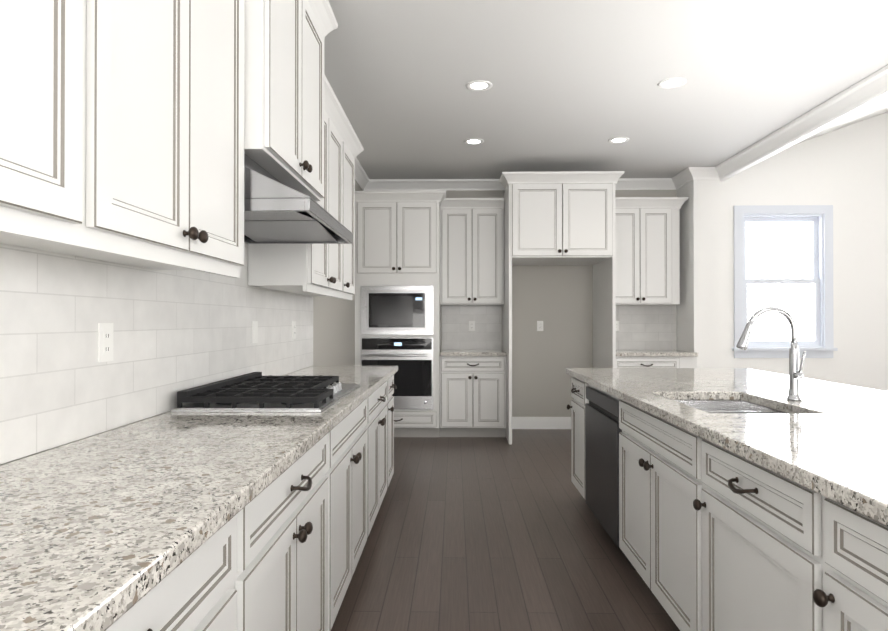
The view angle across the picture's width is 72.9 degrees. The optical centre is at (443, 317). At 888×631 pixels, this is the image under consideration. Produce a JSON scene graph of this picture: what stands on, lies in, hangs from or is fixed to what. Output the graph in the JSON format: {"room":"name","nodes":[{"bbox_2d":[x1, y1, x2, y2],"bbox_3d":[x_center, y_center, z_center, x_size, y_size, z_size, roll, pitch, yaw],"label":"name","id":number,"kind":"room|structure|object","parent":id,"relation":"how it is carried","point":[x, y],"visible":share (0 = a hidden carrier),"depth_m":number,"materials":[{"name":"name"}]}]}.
{"room":"kitchen","nodes":[
{"label":"kitchen","id":0,"kind":"room"},
{"bbox_2d":[0,180,362,465],"bbox_3d":[-1.076,-0.177,2.199,0.100,2.880,9.600,0,0,1],"label":"wall","id":1,"kind":"structure","parent":0,"point":[333,331],"depth_m":5.24,"materials":[{"name":"ceramic tile"},{"name":"grout"},{"name":"paint"}]},
{"bbox_2d":[0,0,103,239],"bbox_3d":[-0.880,-0.692,0.766,0.321,1.035,0.896,0,0,1],"label":"upper cabinet","id":2,"kind":"object","parent":1,"relation":"attached to","point":[52,51],"depth_m":1.11,"materials":[{"name":"white paint"}]},
{"bbox_2d":[0,0,244,275],"bbox_3d":[-0.864,-0.687,1.669,0.321,1.035,0.910,0,0,1],"label":"upper cabinet","id":3,"kind":"object","parent":1,"relation":"attached to","point":[121,131],"depth_m":1.59,"materials":[{"name":"white paint"}]},
{"bbox_2d":[0,243,312,463],"bbox_3d":[-1.042,-0.152,1.048,0.008,0.984,6.900,0,0,1],"label":"tile backsplash","id":4,"kind":"structure","parent":1,"relation":"attached to","point":[175,332],"depth_m":1.88,"materials":[{"name":"white tile"}]},
{"bbox_2d":[98,323,112,361],"bbox_3d":[-1.020,0.076,1.816,0.007,0.116,0.072,0,0,1],"label":"electrical outlet","id":5,"kind":"object","parent":4,"relation":"attached to","point":[105,342],"visible":1,"depth_m":1.81,"materials":[{"name":"white plastic"}]},
{"bbox_2d":[252,321,257,342],"bbox_3d":[-0.997,0.078,3.176,0.007,0.116,0.072,0,0,1],"label":"outlet","id":6,"kind":"object","parent":4,"relation":"attached to","point":[254,331],"visible":1,"depth_m":3.16,"materials":[{"name":"white plastic"}]},
{"bbox_2d":[292,321,295,338],"bbox_3d":[-0.983,0.083,3.946,0.007,0.116,0.072,0,0,1],"label":"electrical outlet","id":7,"kind":"object","parent":4,"relation":"attached to","point":[293,329],"visible":0.96,"depth_m":3.93,"materials":[{"name":"white plastic"}]},
{"bbox_2d":[244,0,337,200],"bbox_3d":[-0.785,-1.060,2.599,0.446,0.935,1.080,0,0,1],"label":"upper cabinet","id":8,"kind":"object","parent":1,"relation":"attached to","point":[284,92],"visible":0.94,"depth_m":2.42,"materials":[{"name":"white paint"}]},
{"bbox_2d":[244,153,352,243],"bbox_3d":[-0.738,-0.481,2.595,0.540,0.212,0.920,0,0,1],"label":"range hood","id":9,"kind":"object","parent":8,"relation":"attached to","point":[276,211],"visible":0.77,"depth_m":2.41,"materials":[{"name":"silver metal"}]},
{"bbox_2d":[248,102,343,293],"bbox_3d":[-0.832,-0.677,3.508,0.321,1.035,0.878,0,0,1],"label":"upper cabinet","id":10,"kind":"object","parent":1,"relation":"attached to","point":[317,269],"depth_m":3.36,"materials":[{"name":"white paint"}]},
{"bbox_2d":[301,134,355,297],"bbox_3d":[-0.820,-0.673,4.197,0.321,1.035,0.500,0,0,1],"label":"upper cabinet","id":11,"kind":"object","parent":1,"relation":"attached to","point":[349,154],"depth_m":4.23,"materials":[{"name":"white paint"}]},
{"bbox_2d":[355,65,887,190],"bbox_3d":[0.926,-1.556,2.171,3.905,0.114,9.600,0,0,1],"label":"crown molding","id":12,"kind":"structure","parent":1,"relation":"attached to","point":[871,86],"depth_m":6.13,"materials":[{"name":"white wood"}]},
{"bbox_2d":[331,429,679,630],"bbox_3d":[2.599,1.313,2.175,7.600,0.100,9.900,0,0,1],"label":"floor","id":13,"kind":"structure","parent":0,"point":[484,534],"depth_m":3.24,"materials":[{"name":"brown wood"}]},
{"bbox_2d":[106,503,249,630],"bbox_3d":[-0.736,0.818,0.827,0.605,0.874,0.880,0,0,1],"label":"base cabinet","id":14,"kind":"object","parent":13,"relation":"on","point":[209,590],"depth_m":1.10,"materials":[{"name":"white paint"}]},
{"bbox_2d":[0,366,397,630],"bbox_3d":[-0.710,0.364,1.529,0.635,0.040,5.920,0,0,1],"label":"countertop","id":15,"kind":"structure","parent":14,"relation":"on","point":[105,531],"depth_m":1.14,"materials":[{"name":"stone"}]},
{"bbox_2d":[171,372,359,411],"bbox_3d":[-0.717,0.313,2.650,0.552,0.072,0.900,0,0,1],"label":"gas cooktop","id":16,"kind":"object","parent":15,"relation":"in","point":[254,392],"visible":1,"depth_m":2.31,"materials":[{"name":"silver metal"}]},
{"bbox_2d":[250,428,333,630],"bbox_3d":[-0.721,0.823,1.712,0.605,0.874,0.890,0,0,1],"label":"base cabinet","id":17,"kind":"object","parent":13,"relation":"on","point":[283,551],"depth_m":1.70,"materials":[{"name":"white paint"}]},
{"bbox_2d":[334,396,369,620],"bbox_3d":[-0.704,0.828,2.631,0.605,0.874,0.950,0,0,1],"label":"base cabinet","id":18,"kind":"object","parent":13,"relation":"on","point":[352,434],"depth_m":2.59,"materials":[{"name":"white paint"}]},
{"bbox_2d":[370,379,389,530],"bbox_3d":[-0.688,0.834,3.566,0.605,0.874,0.920,0,0,1],"label":"base cabinet","id":19,"kind":"object","parent":13,"relation":"on","point":[380,399],"depth_m":3.59,"materials":[{"name":"white paint"}]},
{"bbox_2d":[390,375,396,480],"bbox_3d":[-0.676,0.838,4.246,0.605,0.874,0.440,0,0,1],"label":"base cabinet","id":20,"kind":"object","parent":13,"relation":"on","point":[392,385],"depth_m":4.37,"materials":[{"name":"white paint"}]},
{"bbox_2d":[355,190,445,436],"bbox_3d":[-0.459,-0.021,6.650,0.971,2.618,0.669,0,0,1],"label":"tall cabinet","id":21,"kind":"object","parent":13,"relation":"on","point":[397,238],"visible":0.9,"depth_m":6.38,"materials":[{"name":"white paint"}]},
{"bbox_2d":[361,286,432,334],"bbox_3d":[-0.496,-0.072,6.601,0.773,0.520,0.476,0,0,1],"label":"built-in microwave","id":22,"kind":"object","parent":21,"relation":"in","point":[396,310],"visible":1,"depth_m":6.37,"materials":[{"name":"silver metal"}]},
{"bbox_2d":[361,337,432,408],"bbox_3d":[-0.495,0.598,6.612,0.773,0.760,0.626,0,0,1],"label":"wall oven","id":23,"kind":"object","parent":21,"relation":"in","point":[411,358],"visible":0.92,"depth_m":6.36,"materials":[{"name":"silver metal"}]},
{"bbox_2d":[440,356,505,436],"bbox_3d":[0.312,0.851,6.663,0.707,0.874,0.590,0,0,1],"label":"base cabinet","id":24,"kind":"object","parent":13,"relation":"on","point":[472,396],"depth_m":6.37,"materials":[{"name":"white paint"}]},
{"bbox_2d":[440,350,505,355],"bbox_3d":[0.311,0.393,6.654,0.705,0.040,0.615,0,0,1],"label":"countertop","id":25,"kind":"structure","parent":24,"relation":"on","point":[472,353],"depth_m":6.35,"materials":[{"name":"stone"}]},
{"bbox_2d":[500,171,624,443],"bbox_3d":[1.202,-0.084,6.481,1.219,2.743,0.949,0,0,1],"label":"tall cabinet","id":26,"kind":"object","parent":13,"relation":"on","point":[561,218],"visible":0.98,"depth_m":6.08,"materials":[{"name":"white paint"}]},
{"bbox_2d":[567,377,614,498],"bbox_3d":[1.198,0.836,3.988,0.621,0.874,0.470,0,0,1],"label":"base cabinet","id":27,"kind":"object","parent":13,"relation":"on","point":[578,387],"depth_m":4.00,"materials":[{"name":"white paint"}]},
{"bbox_2d":[585,386,635,569],"bbox_3d":[1.171,0.848,3.378,0.592,0.843,0.742,0,0,1],"label":"dishwasher","id":28,"kind":"object","parent":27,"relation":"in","point":[602,429],"visible":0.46,"depth_m":3.30,"materials":[{"name":"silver metal"}]},
{"bbox_2d":[616,356,683,367],"bbox_3d":[2.143,0.851,6.631,0.730,0.874,0.590,0,0,1],"label":"base cabinet","id":29,"kind":"object","parent":13,"relation":"on","point":[621,361],"depth_m":6.34,"materials":[{"name":"white paint"}]},
{"bbox_2d":[616,350,697,355],"bbox_3d":[2.226,0.393,6.620,0.895,0.040,0.615,0,0,1],"label":"countertop","id":30,"kind":"structure","parent":29,"relation":"on","point":[651,353],"depth_m":6.32,"materials":[{"name":"stone"}]},
{"bbox_2d":[615,397,694,630],"bbox_3d":[1.172,0.828,2.503,0.621,0.874,1.000,0,0,1],"label":"base cabinet","id":31,"kind":"object","parent":13,"relation":"on","point":[655,453],"depth_m":2.43,"materials":[{"name":"white paint"}]},
{"bbox_2d":[691,433,806,630],"bbox_3d":[1.157,0.823,1.673,0.621,0.874,0.660,0,0,1],"label":"base cabinet","id":32,"kind":"object","parent":13,"relation":"on","point":[713,537],"depth_m":1.71,"materials":[{"name":"white paint"}]},
{"bbox_2d":[807,488,887,630],"bbox_3d":[1.145,0.819,0.979,0.621,0.874,0.730,0,0,1],"label":"base cabinet","id":33,"kind":"object","parent":13,"relation":"on","point":[847,549],"depth_m":1.27,"materials":[{"name":"white paint"}]},
{"bbox_2d":[566,368,887,525],"bbox_3d":[1.448,0.363,1.401,1.275,0.040,5.700,0,0,1],"label":"countertop","id":34,"kind":"structure","parent":33,"relation":"on","point":[829,440],"depth_m":2.02,"materials":[{"name":"stone"}]},
{"bbox_2d":[674,400,788,413],"bbox_3d":[1.181,0.498,2.505,0.449,0.214,0.692,0,0,1],"label":"sink basin","id":35,"kind":"object","parent":34,"relation":"in","point":[724,406],"visible":0.02,"depth_m":2.83,"materials":[{"name":"silver metal"}]},
{"bbox_2d":[736,307,805,400],"bbox_3d":[1.374,0.152,2.529,0.270,0.394,0.087,0,0,1],"label":"faucet","id":36,"kind":"object","parent":34,"relation":"on","point":[796,375],"visible":1,"depth_m":2.53,"materials":[{"name":"silver metal"}]},
{"bbox_2d":[441,190,675,416],"bbox_3d":[0.924,-0.149,7.024,4.080,2.880,0.120,0,0,1],"label":"wall","id":37,"kind":"structure","parent":0,"point":[557,300],"depth_m":6.96,"materials":[{"name":"grey paint"}]},
{"bbox_2d":[537,321,542,330],"bbox_3d":[1.113,0.100,6.955,0.072,0.116,0.007,0,0,1],"label":"electrical outlet","id":38,"kind":"object","parent":37,"relation":"attached to","point":[539,325],"visible":1,"depth_m":6.95,"materials":[{"name":"white plastic"}]},
{"bbox_2d":[512,417,570,428],"bbox_3d":[1.214,1.220,6.941,1.000,0.140,0.019,0,0,1],"label":"baseboard","id":39,"kind":"structure","parent":37,"relation":"attached to","point":[541,422],"depth_m":6.92,"materials":[{"name":"white wood"}]},
{"bbox_2d":[442,305,676,349],"bbox_3d":[1.327,0.107,6.951,2.708,0.534,0.008,0,0,1],"label":"tile backsplash","id":40,"kind":"structure","parent":37,"relation":"attached to","point":[647,327],"depth_m":6.94,"materials":[{"name":"white tile"}]},
{"bbox_2d":[469,321,474,330],"bbox_3d":[0.323,0.100,6.961,0.072,0.116,0.007,0,0,1],"label":"electrical outlet","id":41,"kind":"object","parent":40,"relation":"attached to","point":[471,325],"visible":1,"depth_m":6.96,"materials":[{"name":"white plastic"}]},
{"bbox_2d":[616,321,618,330],"bbox_3d":[1.983,0.100,6.932,0.072,0.116,0.007,0,0,1],"label":"electrical outlet","id":42,"kind":"object","parent":40,"relation":"attached to","point":[617,325],"visible":0.46,"depth_m":6.93,"materials":[{"name":"white plastic"}]},
{"bbox_2d":[324,0,887,178],"bbox_3d":[2.599,-2.273,2.196,7.600,1.311,9.900,0,0,1],"label":"ceiling","id":43,"kind":"structure","parent":0,"point":[575,87],"depth_m":4.01,"materials":[{"name":"white paint"}]},
{"bbox_2d":[464,138,483,144],"bbox_3d":[0.272,-1.595,5.464,0.184,0.006,0.184,0,0,1],"label":"recessed light","id":44,"kind":"object","parent":43,"relation":"in","point":[473,141],"visible":1,"depth_m":5.46,"materials":[{"name":"white"}]},
{"bbox_2d":[466,80,492,90],"bbox_3d":[0.244,-1.603,4.164,0.184,0.006,0.184,0,0,1],"label":"recessed light","id":45,"kind":"object","parent":43,"relation":"in","point":[479,85],"visible":1,"depth_m":4.16,"materials":[{"name":"white"}]},
{"bbox_2d":[608,137,628,143],"bbox_3d":[1.576,-1.595,5.421,0.184,0.006,0.184,0,0,1],"label":"recessed light","id":46,"kind":"object","parent":43,"relation":"in","point":[615,140],"visible":0.96,"depth_m":5.42,"materials":[{"name":"white"}]},
{"bbox_2d":[658,78,685,88],"bbox_3d":[1.563,-1.603,4.121,0.184,0.006,0.184,0,0,1],"label":"recessed light","id":47,"kind":"object","parent":43,"relation":"in","point":[670,83],"visible":1,"depth_m":4.12,"materials":[{"name":"white"}]},
{"bbox_2d":[720,90,887,180],"bbox_3d":[2.905,-1.556,1.916,0.060,0.124,9.159,0,0,1],"label":"header beam","id":48,"kind":"structure","parent":43,"relation":"attached to","point":[840,117],"depth_m":4.79,"materials":[{"name":"white paint"}]},
{"bbox_2d":[676,179,719,367],"bbox_3d":[2.819,-0.151,6.680,0.280,2.880,0.500,0,0,1],"label":"wall","id":49,"kind":"structure","parent":0,"point":[698,319],"depth_m":6.43,"materials":[{"name":"white paint"}]},
{"bbox_2d":[720,112,887,390],"bbox_3d":[4.716,-0.808,6.521,3.520,4.191,0.120,0,0,1],"label":"wall","id":50,"kind":"structure","parent":0,"point":[843,171],"depth_m":6.47,"materials":[{"name":"white paint"}]},
{"bbox_2d":[732,205,837,357],"bbox_3d":[3.651,-0.383,6.510,1.090,1.640,0.176,0,0,1],"label":"window","id":51,"kind":"structure","parent":50,"relation":"in","point":[820,218],"depth_m":6.47,"materials":[{"name":"white"}]},
{"label":"outside","id":52,"kind":"structure","parent":0,"visible":0},
{"bbox_2d":[746,222,813,340],"bbox_3d":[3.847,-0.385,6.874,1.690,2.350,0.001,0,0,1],"label":"window glass","id":53,"kind":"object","parent":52,"point":[778,250],"depth_m":6.87,"materials":[{"name":"clear glass"}]}
]}

